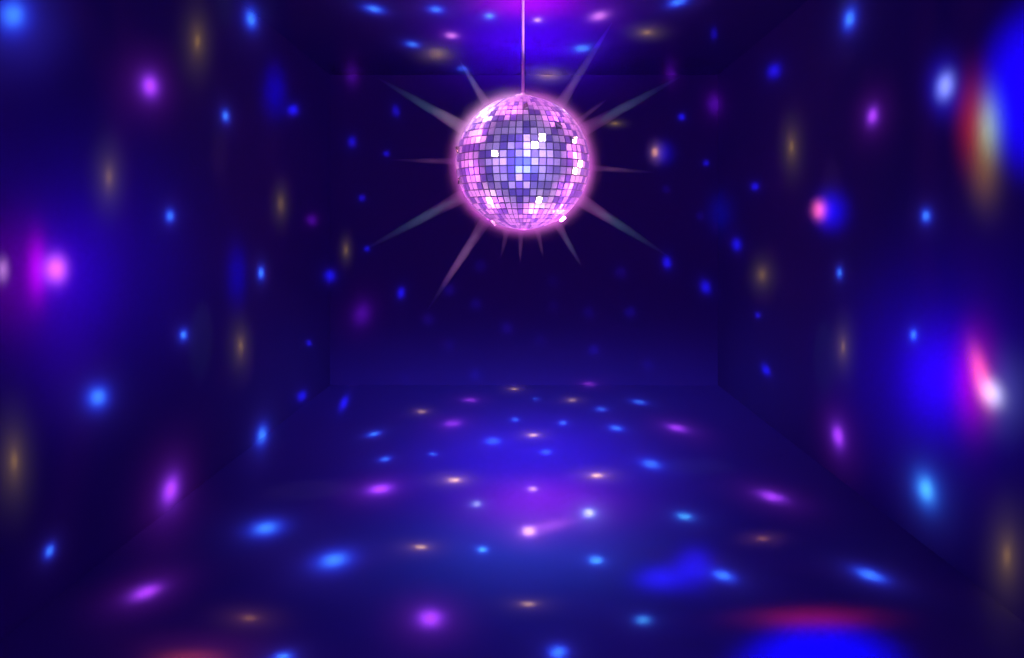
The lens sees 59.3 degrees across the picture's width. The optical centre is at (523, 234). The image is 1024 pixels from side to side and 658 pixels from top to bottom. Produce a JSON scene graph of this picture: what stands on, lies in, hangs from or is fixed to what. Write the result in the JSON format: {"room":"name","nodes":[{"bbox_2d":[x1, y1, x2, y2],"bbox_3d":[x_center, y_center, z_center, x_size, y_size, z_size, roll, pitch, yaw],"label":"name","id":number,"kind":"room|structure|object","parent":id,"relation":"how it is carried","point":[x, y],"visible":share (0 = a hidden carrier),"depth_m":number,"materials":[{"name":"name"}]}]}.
{"room":"entertainment venue","nodes":[
{"label":"entertainment venue","id":0,"kind":"room"},
{"bbox_2d":[0,0,329,639],"bbox_3d":[-3.201,-0.080,5.750,0.150,5.000,17.500,0,0,0],"label":"wall","id":1,"kind":"structure","parent":0,"point":[165,164],"depth_m":7.33,"materials":[{"name":"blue paint"}]},
{"bbox_2d":[0,385,1023,657],"bbox_3d":[0.000,2.495,5.750,6.551,0.150,17.800,0,0,0],"label":"floor","id":2,"kind":"structure","parent":0,"point":[372,521],"depth_m":6.84,"materials":[{"name":"blue"}]},
{"bbox_2d":[330,75,717,384],"bbox_3d":[0.000,-0.080,14.575,6.551,5.000,0.150,0,0,0],"label":"wall","id":3,"kind":"structure","parent":0,"point":[425,289],"depth_m":14.50,"materials":[{"name":"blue paint"}]},
{"bbox_2d":[240,0,807,74],"bbox_3d":[0.000,-2.655,5.750,6.551,0.150,17.800,0,0,0],"label":"ceiling","id":4,"kind":"structure","parent":0,"point":[342,37],"depth_m":11.52,"materials":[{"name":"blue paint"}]},
{"bbox_2d":[522,0,523,92],"bbox_3d":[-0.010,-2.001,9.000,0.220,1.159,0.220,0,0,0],"label":"rod","id":5,"kind":"object","parent":4,"relation":"hanging from","point":[522,0],"visible":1,"depth_m":8.99,"materials":[{"name":"purple"}]},
{"bbox_2d":[455,93,589,229],"bbox_3d":[-0.010,-0.737,9.000,1.332,1.367,1.332,0,0,-35],"label":"ball","id":6,"kind":"object","parent":5,"relation":"hanging from","point":[522,160],"visible":1,"depth_m":8.51,"materials":[{"name":"purple"}]},
{"bbox_2d":[718,0,1023,621],"bbox_3d":[3.201,-0.080,5.750,0.150,5.000,17.500,0,0,0],"label":"wall","id":7,"kind":"structure","parent":0,"point":[871,152],"depth_m":7.61,"materials":[{"name":"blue paint"}]}
]}

